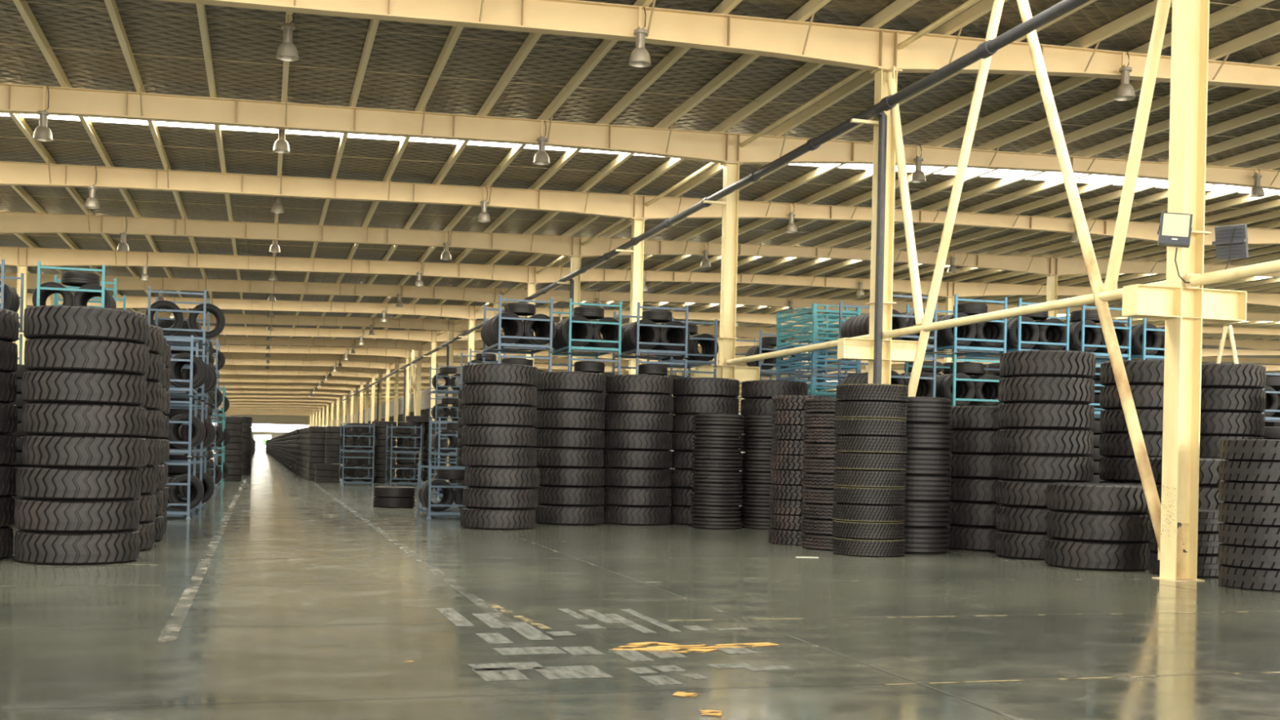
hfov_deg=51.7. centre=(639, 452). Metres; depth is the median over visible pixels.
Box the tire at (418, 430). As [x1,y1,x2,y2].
[400,428,422,434]
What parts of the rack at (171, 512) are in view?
post, post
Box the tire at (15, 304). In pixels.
[11,288,17,311]
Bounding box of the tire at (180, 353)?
[169,353,193,387]
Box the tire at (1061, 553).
[1044,537,1150,570]
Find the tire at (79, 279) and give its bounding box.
[61,271,99,287]
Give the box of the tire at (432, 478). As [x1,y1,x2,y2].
[417,478,444,505]
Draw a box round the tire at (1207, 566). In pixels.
[1149,551,1221,577]
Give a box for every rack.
[0,259,23,332]
[17,333,22,364]
[36,261,116,307]
[56,281,125,310]
[147,286,209,351]
[163,457,195,519]
[166,335,198,399]
[167,457,206,512]
[168,396,197,457]
[169,345,208,403]
[169,401,207,456]
[209,414,218,452]
[210,337,220,378]
[211,418,225,451]
[211,453,217,490]
[212,379,219,415]
[212,385,226,418]
[213,452,224,484]
[338,453,373,485]
[339,422,374,453]
[384,454,421,486]
[385,423,422,455]
[416,462,468,519]
[427,425,457,455]
[427,455,457,483]
[428,394,459,425]
[429,363,466,395]
[429,417,460,457]
[429,457,457,498]
[459,348,505,386]
[481,294,553,356]
[482,351,551,371]
[548,298,622,359]
[548,354,621,397]
[612,302,688,361]
[612,357,687,377]
[646,316,717,370]
[664,366,716,414]
[735,330,801,379]
[736,376,799,417]
[775,358,860,373]
[776,303,861,323]
[776,312,857,332]
[776,330,839,346]
[776,340,837,355]
[776,350,861,364]
[776,367,861,382]
[777,321,839,340]
[790,377,843,391]
[807,386,836,396]
[836,294,937,356]
[837,353,936,397]
[905,354,1003,406]
[906,293,1007,361]
[964,297,1070,362]
[984,368,999,405]
[1047,305,1131,359]
[1088,364,1103,416]
[1093,373,1104,417]
[1095,317,1164,364]
[1260,373,1279,422]
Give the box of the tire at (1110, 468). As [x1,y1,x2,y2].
[1098,457,1141,481]
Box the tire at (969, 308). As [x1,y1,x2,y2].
[953,302,987,315]
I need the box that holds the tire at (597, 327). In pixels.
[592,317,623,347]
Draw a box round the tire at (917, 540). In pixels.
[902,526,950,553]
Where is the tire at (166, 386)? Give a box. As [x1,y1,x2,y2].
[162,368,170,391]
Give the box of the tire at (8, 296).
[0,280,13,310]
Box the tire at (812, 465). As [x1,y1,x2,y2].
[803,457,839,473]
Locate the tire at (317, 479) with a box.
[315,475,339,483]
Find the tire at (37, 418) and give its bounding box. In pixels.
[21,402,146,436]
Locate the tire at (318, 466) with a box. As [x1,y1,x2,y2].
[315,463,339,470]
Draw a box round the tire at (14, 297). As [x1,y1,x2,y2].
[5,284,15,311]
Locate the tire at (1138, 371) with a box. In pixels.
[1100,360,1164,386]
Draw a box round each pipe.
[342,0,1090,466]
[724,333,869,366]
[882,280,1166,340]
[1185,259,1279,288]
[1216,325,1227,363]
[1227,324,1238,363]
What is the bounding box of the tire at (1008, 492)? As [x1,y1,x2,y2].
[995,480,1087,507]
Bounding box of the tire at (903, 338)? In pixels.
[900,311,913,340]
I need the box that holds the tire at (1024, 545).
[995,529,1049,559]
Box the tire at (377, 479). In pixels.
[373,476,390,483]
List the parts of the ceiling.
skylight panel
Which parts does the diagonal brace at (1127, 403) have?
gusset plate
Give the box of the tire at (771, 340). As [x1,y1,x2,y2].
[761,336,786,346]
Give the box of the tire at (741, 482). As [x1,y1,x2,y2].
[739,470,746,487]
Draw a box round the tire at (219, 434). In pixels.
[212,426,222,446]
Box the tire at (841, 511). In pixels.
[832,502,904,521]
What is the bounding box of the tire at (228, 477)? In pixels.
[224,475,241,481]
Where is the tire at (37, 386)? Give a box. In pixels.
[21,370,146,405]
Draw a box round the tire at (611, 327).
[591,320,615,347]
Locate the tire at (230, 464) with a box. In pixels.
[218,462,242,468]
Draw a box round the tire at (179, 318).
[145,300,183,335]
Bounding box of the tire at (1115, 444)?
[1099,432,1162,457]
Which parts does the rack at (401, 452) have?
post, post, post, post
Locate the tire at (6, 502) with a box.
[0,495,14,527]
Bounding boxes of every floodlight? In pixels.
[1156,212,1192,248]
[1212,223,1248,260]
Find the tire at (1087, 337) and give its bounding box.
[1064,320,1091,351]
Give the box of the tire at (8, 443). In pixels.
[0,434,17,465]
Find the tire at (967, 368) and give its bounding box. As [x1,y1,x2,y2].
[950,362,984,375]
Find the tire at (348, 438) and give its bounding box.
[346,435,372,441]
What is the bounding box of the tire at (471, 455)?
[461,445,536,467]
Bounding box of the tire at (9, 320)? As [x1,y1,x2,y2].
[0,308,18,342]
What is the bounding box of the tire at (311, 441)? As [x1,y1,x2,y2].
[307,438,325,444]
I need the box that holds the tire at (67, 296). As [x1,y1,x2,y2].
[31,281,72,306]
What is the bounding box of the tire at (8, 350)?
[0,340,17,373]
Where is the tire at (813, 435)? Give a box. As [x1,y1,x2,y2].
[803,427,840,443]
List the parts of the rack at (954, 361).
post, post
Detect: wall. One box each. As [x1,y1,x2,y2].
[210,414,346,439]
[333,377,462,426]
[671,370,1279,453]
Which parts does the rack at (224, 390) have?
post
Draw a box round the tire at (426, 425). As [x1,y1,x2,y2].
[423,422,446,428]
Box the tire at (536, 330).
[515,325,538,343]
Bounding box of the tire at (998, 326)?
[973,319,1003,347]
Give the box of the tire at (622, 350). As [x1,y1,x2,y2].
[616,324,639,354]
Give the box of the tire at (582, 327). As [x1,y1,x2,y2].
[559,318,585,346]
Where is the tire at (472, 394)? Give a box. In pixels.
[462,384,537,406]
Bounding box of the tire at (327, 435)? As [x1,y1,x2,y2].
[324,432,346,439]
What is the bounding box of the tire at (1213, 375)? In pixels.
[1200,363,1266,389]
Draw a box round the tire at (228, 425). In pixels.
[216,422,243,430]
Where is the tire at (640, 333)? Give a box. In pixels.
[621,324,642,351]
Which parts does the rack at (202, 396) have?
post, post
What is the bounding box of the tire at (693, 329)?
[683,323,697,334]
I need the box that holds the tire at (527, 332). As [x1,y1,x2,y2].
[523,313,555,345]
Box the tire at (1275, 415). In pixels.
[1271,387,1279,417]
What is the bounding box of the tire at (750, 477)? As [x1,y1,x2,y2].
[742,471,773,484]
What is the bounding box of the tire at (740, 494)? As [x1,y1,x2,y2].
[739,488,744,505]
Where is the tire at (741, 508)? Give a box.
[738,505,744,524]
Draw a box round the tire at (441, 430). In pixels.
[432,430,451,453]
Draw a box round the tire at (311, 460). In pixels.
[307,456,325,462]
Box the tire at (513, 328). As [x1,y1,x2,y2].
[488,315,514,343]
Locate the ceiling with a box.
[0,0,1279,375]
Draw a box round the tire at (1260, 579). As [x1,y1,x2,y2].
[1217,564,1279,591]
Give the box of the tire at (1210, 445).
[1199,435,1264,458]
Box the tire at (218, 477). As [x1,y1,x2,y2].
[210,463,222,484]
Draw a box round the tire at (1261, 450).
[1220,439,1279,461]
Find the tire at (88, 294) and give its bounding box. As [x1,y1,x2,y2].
[82,292,113,308]
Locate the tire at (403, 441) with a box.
[387,433,405,450]
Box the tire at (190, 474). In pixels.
[176,474,204,500]
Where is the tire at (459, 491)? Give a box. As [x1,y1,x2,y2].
[454,481,465,508]
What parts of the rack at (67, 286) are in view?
post, post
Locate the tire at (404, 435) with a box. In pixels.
[397,434,422,440]
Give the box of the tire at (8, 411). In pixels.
[0,402,17,434]
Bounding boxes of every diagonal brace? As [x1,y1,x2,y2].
[406,357,408,414]
[407,354,413,415]
[412,350,415,415]
[886,66,924,325]
[907,0,1004,396]
[1016,0,1160,559]
[1102,0,1171,291]
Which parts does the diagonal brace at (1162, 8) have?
gusset plate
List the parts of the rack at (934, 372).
post, post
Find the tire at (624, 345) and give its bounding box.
[621,322,645,351]
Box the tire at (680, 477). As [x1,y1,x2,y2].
[670,468,695,488]
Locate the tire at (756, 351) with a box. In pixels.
[751,344,776,369]
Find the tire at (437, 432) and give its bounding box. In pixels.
[431,431,450,451]
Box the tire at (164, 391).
[155,387,166,412]
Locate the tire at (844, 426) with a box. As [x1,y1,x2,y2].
[834,417,906,436]
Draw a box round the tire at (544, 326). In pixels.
[522,315,547,344]
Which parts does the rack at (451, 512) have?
post, rail, post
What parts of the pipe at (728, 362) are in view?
plate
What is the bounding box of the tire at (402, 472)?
[386,464,404,482]
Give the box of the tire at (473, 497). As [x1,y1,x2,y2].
[462,486,537,508]
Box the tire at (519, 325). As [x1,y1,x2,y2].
[491,311,524,343]
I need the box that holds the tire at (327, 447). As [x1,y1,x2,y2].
[324,444,346,451]
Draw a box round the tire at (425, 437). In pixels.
[423,435,448,441]
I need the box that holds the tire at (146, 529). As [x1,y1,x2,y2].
[133,520,155,550]
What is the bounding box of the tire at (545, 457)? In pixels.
[535,447,604,467]
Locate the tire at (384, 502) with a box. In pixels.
[373,496,414,507]
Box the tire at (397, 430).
[394,427,412,433]
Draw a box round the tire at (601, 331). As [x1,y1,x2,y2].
[582,329,604,352]
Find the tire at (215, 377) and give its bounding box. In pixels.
[188,363,217,393]
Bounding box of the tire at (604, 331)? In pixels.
[585,327,608,346]
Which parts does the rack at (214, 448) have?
post, post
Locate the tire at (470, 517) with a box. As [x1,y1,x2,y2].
[460,506,535,529]
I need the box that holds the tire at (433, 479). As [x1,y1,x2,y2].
[420,479,447,507]
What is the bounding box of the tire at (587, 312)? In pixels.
[573,306,604,319]
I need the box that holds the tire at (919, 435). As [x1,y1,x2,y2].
[902,422,952,449]
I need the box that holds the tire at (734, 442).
[692,436,743,448]
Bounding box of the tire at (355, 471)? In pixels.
[339,463,357,481]
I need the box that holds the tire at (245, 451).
[240,448,252,453]
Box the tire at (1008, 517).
[995,505,1053,533]
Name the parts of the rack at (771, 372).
post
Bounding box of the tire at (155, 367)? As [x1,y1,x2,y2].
[141,352,162,382]
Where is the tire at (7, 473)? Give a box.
[0,464,16,496]
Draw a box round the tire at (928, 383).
[902,371,936,396]
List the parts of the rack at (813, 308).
corner post, corner post, frame, folded frame, corner post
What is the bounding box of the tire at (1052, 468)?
[997,453,1093,481]
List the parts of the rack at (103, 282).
post, post, post, post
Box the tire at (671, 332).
[653,324,675,350]
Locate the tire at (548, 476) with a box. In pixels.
[537,466,604,486]
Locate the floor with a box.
[0,449,1279,719]
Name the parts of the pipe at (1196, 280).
plate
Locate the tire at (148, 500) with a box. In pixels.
[133,493,155,522]
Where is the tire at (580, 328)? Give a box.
[556,319,582,346]
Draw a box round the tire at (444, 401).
[441,398,458,404]
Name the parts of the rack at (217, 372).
post, post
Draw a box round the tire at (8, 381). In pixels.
[0,371,17,403]
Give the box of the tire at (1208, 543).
[1148,529,1223,555]
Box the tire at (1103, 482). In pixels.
[1098,480,1142,484]
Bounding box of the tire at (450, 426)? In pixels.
[446,422,461,430]
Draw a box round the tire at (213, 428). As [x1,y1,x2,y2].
[186,417,215,447]
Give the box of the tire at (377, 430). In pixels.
[372,426,395,433]
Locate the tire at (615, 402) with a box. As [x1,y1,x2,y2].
[604,393,673,413]
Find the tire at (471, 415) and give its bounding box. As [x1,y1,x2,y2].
[461,404,537,426]
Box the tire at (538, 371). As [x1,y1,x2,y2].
[537,369,546,373]
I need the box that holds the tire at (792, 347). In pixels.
[780,346,801,369]
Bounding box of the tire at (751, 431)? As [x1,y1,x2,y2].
[743,426,772,438]
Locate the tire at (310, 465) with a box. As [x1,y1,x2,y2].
[307,462,325,469]
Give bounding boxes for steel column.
[15,265,27,364]
[50,293,59,305]
[312,413,314,426]
[316,411,319,426]
[318,409,320,426]
[320,408,322,426]
[322,408,324,426]
[324,406,326,426]
[326,405,328,426]
[328,404,330,426]
[330,402,333,426]
[333,400,336,426]
[336,399,338,426]
[339,397,342,426]
[342,395,346,425]
[346,392,349,423]
[350,390,353,422]
[354,387,358,422]
[359,384,363,422]
[364,381,368,423]
[370,377,375,423]
[377,373,382,421]
[385,368,390,421]
[393,363,399,463]
[404,357,409,422]
[415,350,422,464]
[430,342,436,421]
[446,331,453,466]
[466,318,476,361]
[492,302,502,360]
[524,282,537,366]
[568,255,583,371]
[620,368,625,374]
[626,217,647,374]
[676,364,681,375]
[694,161,759,382]
[754,337,759,346]
[804,327,812,391]
[837,66,918,384]
[866,360,868,372]
[943,297,954,363]
[1044,275,1059,319]
[1121,0,1247,581]
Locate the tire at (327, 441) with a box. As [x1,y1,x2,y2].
[324,438,346,444]
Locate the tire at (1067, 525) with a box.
[1046,510,1152,542]
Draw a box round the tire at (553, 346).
[551,332,573,350]
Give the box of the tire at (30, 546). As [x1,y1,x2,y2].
[13,528,139,564]
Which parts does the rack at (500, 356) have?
post, post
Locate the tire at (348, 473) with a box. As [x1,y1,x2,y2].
[345,471,371,476]
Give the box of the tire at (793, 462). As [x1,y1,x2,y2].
[769,454,806,470]
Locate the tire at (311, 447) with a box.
[307,444,325,450]
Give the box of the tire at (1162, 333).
[1160,327,1164,355]
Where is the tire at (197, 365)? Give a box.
[165,352,203,387]
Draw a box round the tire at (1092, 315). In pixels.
[1070,310,1100,323]
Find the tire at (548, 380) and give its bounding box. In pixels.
[536,371,605,392]
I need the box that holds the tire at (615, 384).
[604,374,673,395]
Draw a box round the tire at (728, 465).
[691,459,742,471]
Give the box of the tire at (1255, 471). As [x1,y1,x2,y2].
[1218,460,1279,482]
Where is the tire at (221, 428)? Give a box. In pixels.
[221,427,230,445]
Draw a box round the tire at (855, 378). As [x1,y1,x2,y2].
[849,372,865,383]
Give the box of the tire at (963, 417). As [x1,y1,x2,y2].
[946,405,1004,430]
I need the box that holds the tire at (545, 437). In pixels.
[535,428,604,448]
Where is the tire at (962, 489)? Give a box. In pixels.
[947,476,1006,502]
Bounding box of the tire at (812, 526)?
[801,517,832,534]
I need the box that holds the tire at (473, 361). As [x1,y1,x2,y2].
[466,360,482,364]
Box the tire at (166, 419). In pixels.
[155,415,168,438]
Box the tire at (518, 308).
[504,302,535,315]
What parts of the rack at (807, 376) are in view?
corner post, folded frame, frame, corner post, folded frame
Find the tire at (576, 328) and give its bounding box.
[554,319,580,347]
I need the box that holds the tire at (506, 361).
[501,358,533,366]
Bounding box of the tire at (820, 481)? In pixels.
[803,472,835,488]
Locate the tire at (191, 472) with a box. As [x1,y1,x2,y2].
[178,471,204,495]
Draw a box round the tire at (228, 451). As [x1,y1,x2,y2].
[215,448,242,455]
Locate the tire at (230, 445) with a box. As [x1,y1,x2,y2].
[215,442,242,448]
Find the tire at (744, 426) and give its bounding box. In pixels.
[741,417,747,434]
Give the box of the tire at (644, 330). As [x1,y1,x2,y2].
[622,322,648,350]
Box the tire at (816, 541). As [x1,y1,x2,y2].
[802,533,834,550]
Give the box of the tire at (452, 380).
[450,373,464,390]
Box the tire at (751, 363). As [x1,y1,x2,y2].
[748,345,770,369]
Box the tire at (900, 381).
[890,369,904,385]
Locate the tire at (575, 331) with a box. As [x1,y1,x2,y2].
[552,321,577,350]
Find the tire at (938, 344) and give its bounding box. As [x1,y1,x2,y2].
[932,315,959,346]
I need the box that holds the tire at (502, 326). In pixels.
[480,320,506,348]
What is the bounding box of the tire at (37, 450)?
[22,434,147,467]
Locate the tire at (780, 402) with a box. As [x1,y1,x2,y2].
[772,395,834,410]
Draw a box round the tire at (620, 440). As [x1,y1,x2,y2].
[604,431,672,450]
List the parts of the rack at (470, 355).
post, post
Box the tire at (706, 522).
[691,515,742,528]
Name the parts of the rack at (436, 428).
post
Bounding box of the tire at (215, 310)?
[187,302,225,339]
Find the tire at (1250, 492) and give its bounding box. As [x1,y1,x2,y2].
[1218,480,1279,504]
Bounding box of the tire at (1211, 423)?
[1200,411,1265,436]
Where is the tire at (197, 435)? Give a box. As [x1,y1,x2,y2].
[166,413,202,448]
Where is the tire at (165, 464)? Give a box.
[160,462,168,484]
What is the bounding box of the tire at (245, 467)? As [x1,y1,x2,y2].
[241,464,251,470]
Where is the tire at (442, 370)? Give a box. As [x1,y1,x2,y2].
[440,367,457,373]
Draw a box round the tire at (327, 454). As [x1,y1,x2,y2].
[324,451,346,457]
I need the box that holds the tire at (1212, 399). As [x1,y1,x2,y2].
[1200,387,1266,413]
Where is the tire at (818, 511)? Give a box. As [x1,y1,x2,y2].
[802,502,834,519]
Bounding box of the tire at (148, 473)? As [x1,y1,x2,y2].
[135,465,156,493]
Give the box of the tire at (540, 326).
[519,320,542,344]
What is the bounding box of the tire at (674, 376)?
[667,374,682,378]
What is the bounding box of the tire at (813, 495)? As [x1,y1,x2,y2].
[802,488,836,504]
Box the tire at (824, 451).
[803,443,838,458]
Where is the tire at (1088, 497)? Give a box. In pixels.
[1046,482,1149,513]
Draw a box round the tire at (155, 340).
[144,324,163,354]
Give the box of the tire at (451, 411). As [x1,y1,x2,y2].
[449,404,458,421]
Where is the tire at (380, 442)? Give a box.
[371,440,396,446]
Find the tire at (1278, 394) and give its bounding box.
[1276,389,1279,415]
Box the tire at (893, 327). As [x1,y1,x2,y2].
[866,317,895,334]
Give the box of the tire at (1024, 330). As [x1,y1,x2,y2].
[1001,317,1029,349]
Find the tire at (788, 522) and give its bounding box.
[769,513,804,529]
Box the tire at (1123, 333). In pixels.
[1099,321,1128,353]
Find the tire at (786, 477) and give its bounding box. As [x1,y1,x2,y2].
[770,469,808,484]
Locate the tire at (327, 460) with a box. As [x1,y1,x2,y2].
[324,457,346,463]
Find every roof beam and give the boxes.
[0,83,1279,190]
[0,158,1279,245]
[0,211,1279,277]
[0,246,1279,306]
[0,272,1279,323]
[0,292,1279,335]
[13,341,1279,370]
[26,336,1279,364]
[137,311,1279,350]
[158,0,1279,90]
[200,325,1279,356]
[213,351,904,368]
[213,358,943,374]
[213,364,844,378]
[213,411,358,413]
[213,413,673,415]
[217,374,837,383]
[217,377,836,390]
[217,382,832,391]
[217,385,835,392]
[218,387,829,395]
[218,406,740,410]
[218,407,370,409]
[219,369,837,381]
[219,404,375,408]
[220,390,745,399]
[220,404,740,409]
[221,392,742,399]
[221,402,740,407]
[222,400,740,405]
[225,410,359,413]
[225,413,346,415]
[225,413,350,416]
[226,395,741,400]
[226,397,741,402]
[226,409,363,412]
[227,399,741,404]
[227,408,364,411]
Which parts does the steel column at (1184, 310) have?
plate, splice plate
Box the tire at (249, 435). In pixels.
[241,432,252,438]
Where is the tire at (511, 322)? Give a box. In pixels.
[489,316,515,342]
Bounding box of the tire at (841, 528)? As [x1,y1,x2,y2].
[831,519,904,538]
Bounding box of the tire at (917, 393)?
[899,372,920,396]
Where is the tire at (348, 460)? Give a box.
[346,457,364,463]
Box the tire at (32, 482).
[15,466,141,499]
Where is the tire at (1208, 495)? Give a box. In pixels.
[1155,484,1224,509]
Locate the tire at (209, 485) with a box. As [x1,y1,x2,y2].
[180,472,213,503]
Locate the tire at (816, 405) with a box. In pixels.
[804,397,839,413]
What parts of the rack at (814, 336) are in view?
corner post, folded frame, frame, corner post, folded frame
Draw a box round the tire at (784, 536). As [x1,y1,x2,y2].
[768,528,805,545]
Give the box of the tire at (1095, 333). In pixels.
[1069,320,1102,352]
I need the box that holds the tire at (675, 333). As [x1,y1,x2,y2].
[655,324,678,350]
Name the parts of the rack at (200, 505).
post, post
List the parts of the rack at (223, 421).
post, post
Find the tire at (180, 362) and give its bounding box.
[174,361,202,387]
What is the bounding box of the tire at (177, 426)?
[174,415,204,448]
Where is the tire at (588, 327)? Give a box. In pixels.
[560,315,593,346]
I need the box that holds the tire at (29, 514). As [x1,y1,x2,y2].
[13,497,139,532]
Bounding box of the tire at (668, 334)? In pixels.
[650,331,672,350]
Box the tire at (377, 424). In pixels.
[371,421,396,427]
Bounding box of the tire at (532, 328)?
[514,326,536,343]
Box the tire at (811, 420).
[804,413,838,428]
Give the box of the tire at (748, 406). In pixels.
[740,398,774,416]
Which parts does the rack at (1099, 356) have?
post, post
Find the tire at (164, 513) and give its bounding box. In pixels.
[158,509,167,532]
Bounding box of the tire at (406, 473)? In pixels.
[404,465,423,482]
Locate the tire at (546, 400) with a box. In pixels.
[535,391,604,411]
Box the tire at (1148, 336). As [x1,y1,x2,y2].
[1124,324,1151,355]
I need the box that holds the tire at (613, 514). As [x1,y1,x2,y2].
[603,504,671,524]
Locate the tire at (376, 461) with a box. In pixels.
[371,457,395,464]
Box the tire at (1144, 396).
[1099,384,1164,409]
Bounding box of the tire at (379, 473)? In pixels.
[370,471,395,477]
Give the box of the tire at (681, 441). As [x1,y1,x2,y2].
[671,432,697,451]
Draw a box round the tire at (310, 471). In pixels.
[307,468,315,475]
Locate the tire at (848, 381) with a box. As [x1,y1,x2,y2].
[845,373,859,384]
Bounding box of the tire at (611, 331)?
[589,320,613,347]
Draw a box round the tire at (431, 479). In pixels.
[418,479,445,508]
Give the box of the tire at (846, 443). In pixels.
[835,435,907,453]
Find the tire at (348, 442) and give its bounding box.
[346,440,372,446]
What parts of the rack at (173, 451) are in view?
post, post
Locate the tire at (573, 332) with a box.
[551,322,575,349]
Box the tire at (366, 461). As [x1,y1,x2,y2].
[345,459,372,465]
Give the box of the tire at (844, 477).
[833,469,906,487]
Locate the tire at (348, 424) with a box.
[346,422,373,429]
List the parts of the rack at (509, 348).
post, rail, post, rail, post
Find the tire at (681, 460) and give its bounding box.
[671,450,697,469]
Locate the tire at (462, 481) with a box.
[453,480,464,508]
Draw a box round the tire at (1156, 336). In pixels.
[1130,323,1161,355]
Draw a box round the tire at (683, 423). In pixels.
[672,413,695,432]
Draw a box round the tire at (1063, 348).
[1060,322,1080,350]
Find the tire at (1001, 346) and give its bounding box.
[997,318,1022,347]
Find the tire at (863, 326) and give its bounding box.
[860,313,869,335]
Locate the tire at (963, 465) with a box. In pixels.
[946,453,1001,478]
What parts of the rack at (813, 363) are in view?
corner post, folded frame, corner post, frame, folded frame, corner post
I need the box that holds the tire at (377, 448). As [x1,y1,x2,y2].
[372,445,392,452]
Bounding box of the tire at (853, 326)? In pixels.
[850,313,866,337]
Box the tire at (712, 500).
[691,493,742,506]
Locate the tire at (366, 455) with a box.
[345,453,372,459]
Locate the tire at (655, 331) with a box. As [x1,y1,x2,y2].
[628,319,660,349]
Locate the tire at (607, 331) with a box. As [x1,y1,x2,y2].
[586,323,610,346]
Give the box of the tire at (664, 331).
[658,320,689,351]
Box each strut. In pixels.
[454,318,465,324]
[475,302,490,311]
[502,282,522,295]
[536,256,566,274]
[582,218,626,245]
[644,162,716,206]
[740,69,866,147]
[897,0,981,49]
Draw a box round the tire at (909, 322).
[905,311,937,343]
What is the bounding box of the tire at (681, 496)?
[669,486,693,506]
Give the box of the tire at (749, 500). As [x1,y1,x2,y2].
[742,493,773,506]
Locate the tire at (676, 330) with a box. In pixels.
[657,322,681,351]
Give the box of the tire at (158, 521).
[149,514,164,541]
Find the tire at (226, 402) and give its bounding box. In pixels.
[213,395,229,413]
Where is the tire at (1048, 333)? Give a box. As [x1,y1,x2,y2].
[1029,320,1052,349]
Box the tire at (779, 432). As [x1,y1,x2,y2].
[772,425,808,439]
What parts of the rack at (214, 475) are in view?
post, post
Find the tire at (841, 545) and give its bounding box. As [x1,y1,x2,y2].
[832,536,905,556]
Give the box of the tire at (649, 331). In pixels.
[625,321,651,349]
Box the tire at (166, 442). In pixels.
[160,438,169,462]
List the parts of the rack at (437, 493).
post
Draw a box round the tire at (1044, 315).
[1013,311,1048,319]
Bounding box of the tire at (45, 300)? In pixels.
[44,291,73,305]
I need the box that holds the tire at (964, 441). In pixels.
[947,429,1007,454]
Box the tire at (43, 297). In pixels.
[41,287,73,306]
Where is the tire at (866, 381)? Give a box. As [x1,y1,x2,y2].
[864,377,893,384]
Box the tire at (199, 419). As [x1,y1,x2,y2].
[177,418,205,448]
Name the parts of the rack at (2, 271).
post, post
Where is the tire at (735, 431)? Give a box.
[693,425,743,437]
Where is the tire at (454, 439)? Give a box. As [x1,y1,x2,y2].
[433,430,457,453]
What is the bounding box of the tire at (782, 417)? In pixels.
[771,409,808,425]
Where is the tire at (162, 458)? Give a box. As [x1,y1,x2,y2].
[156,438,164,462]
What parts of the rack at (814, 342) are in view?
frame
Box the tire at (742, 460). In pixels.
[739,452,745,468]
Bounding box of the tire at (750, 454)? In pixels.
[742,448,774,460]
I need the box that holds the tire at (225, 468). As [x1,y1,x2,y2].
[211,461,228,479]
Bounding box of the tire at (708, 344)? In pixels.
[688,335,711,360]
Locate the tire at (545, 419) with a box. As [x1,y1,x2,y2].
[535,409,604,430]
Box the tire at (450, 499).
[422,479,454,511]
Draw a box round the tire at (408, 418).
[405,415,431,422]
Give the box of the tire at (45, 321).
[23,305,148,344]
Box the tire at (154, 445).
[142,437,161,465]
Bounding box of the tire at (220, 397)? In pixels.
[211,388,222,408]
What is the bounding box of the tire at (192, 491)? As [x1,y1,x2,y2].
[164,475,194,508]
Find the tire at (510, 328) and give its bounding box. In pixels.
[485,316,511,344]
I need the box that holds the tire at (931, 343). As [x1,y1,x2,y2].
[928,316,953,347]
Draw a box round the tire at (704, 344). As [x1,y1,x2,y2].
[687,335,707,360]
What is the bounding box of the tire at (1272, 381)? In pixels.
[1265,376,1279,387]
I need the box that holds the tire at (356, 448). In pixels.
[345,447,372,453]
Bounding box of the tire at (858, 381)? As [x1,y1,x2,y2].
[854,372,868,383]
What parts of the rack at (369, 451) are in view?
post, post, post, post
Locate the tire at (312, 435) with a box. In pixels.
[308,432,324,438]
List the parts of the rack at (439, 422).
post, post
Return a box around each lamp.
[32,86,53,141]
[84,166,99,208]
[116,217,128,251]
[139,252,150,281]
[157,277,164,300]
[168,297,174,318]
[266,311,274,317]
[266,324,273,330]
[266,335,271,341]
[267,293,275,302]
[268,271,277,280]
[269,240,280,253]
[271,196,284,213]
[272,128,289,153]
[275,14,298,61]
[328,366,332,376]
[332,360,337,371]
[337,354,342,366]
[343,348,348,360]
[350,338,355,353]
[358,329,364,345]
[368,317,374,334]
[380,303,386,322]
[395,285,403,306]
[414,262,423,287]
[440,231,451,260]
[477,186,490,222]
[533,120,549,164]
[557,308,563,322]
[594,292,600,307]
[628,6,650,66]
[642,270,648,292]
[700,242,711,266]
[785,203,797,233]
[786,297,794,313]
[856,278,864,295]
[910,146,925,182]
[946,253,957,272]
[1071,223,1079,242]
[1114,51,1135,101]
[1248,168,1264,197]
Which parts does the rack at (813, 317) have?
corner post, frame, corner post, folded frame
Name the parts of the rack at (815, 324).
corner post, folded frame, frame, corner post, folded frame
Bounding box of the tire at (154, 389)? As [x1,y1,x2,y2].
[137,381,162,409]
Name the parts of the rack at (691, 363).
rail, post, rail, post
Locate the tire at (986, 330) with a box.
[966,324,990,346]
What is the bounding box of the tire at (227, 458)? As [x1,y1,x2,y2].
[215,455,242,462]
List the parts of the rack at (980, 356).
rail, post, post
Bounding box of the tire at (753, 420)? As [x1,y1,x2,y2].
[743,414,774,426]
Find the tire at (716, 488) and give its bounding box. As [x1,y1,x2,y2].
[691,481,742,494]
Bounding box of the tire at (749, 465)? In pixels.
[742,460,773,471]
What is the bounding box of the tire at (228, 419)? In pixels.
[216,416,243,423]
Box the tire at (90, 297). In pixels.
[84,295,116,308]
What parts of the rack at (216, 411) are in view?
post, post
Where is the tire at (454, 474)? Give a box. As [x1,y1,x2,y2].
[436,469,464,479]
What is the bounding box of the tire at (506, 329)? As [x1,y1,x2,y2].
[482,320,508,348]
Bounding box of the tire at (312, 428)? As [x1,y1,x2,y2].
[308,426,325,432]
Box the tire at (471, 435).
[461,425,536,447]
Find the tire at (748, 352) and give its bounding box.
[745,345,767,366]
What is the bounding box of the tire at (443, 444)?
[423,440,448,447]
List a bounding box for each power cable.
[1174,247,1190,283]
[1225,227,1235,269]
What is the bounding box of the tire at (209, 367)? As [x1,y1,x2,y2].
[186,367,213,393]
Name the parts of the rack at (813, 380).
corner post, frame, folded frame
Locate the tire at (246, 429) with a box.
[241,426,252,432]
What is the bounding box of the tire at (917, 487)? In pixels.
[902,474,951,501]
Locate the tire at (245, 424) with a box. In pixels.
[242,422,252,427]
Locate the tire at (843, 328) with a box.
[840,316,853,337]
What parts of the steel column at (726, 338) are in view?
splice plate, cap plate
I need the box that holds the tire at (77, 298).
[72,284,112,308]
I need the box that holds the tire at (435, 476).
[433,473,456,493]
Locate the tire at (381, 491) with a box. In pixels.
[373,485,415,497]
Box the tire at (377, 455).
[371,452,395,458]

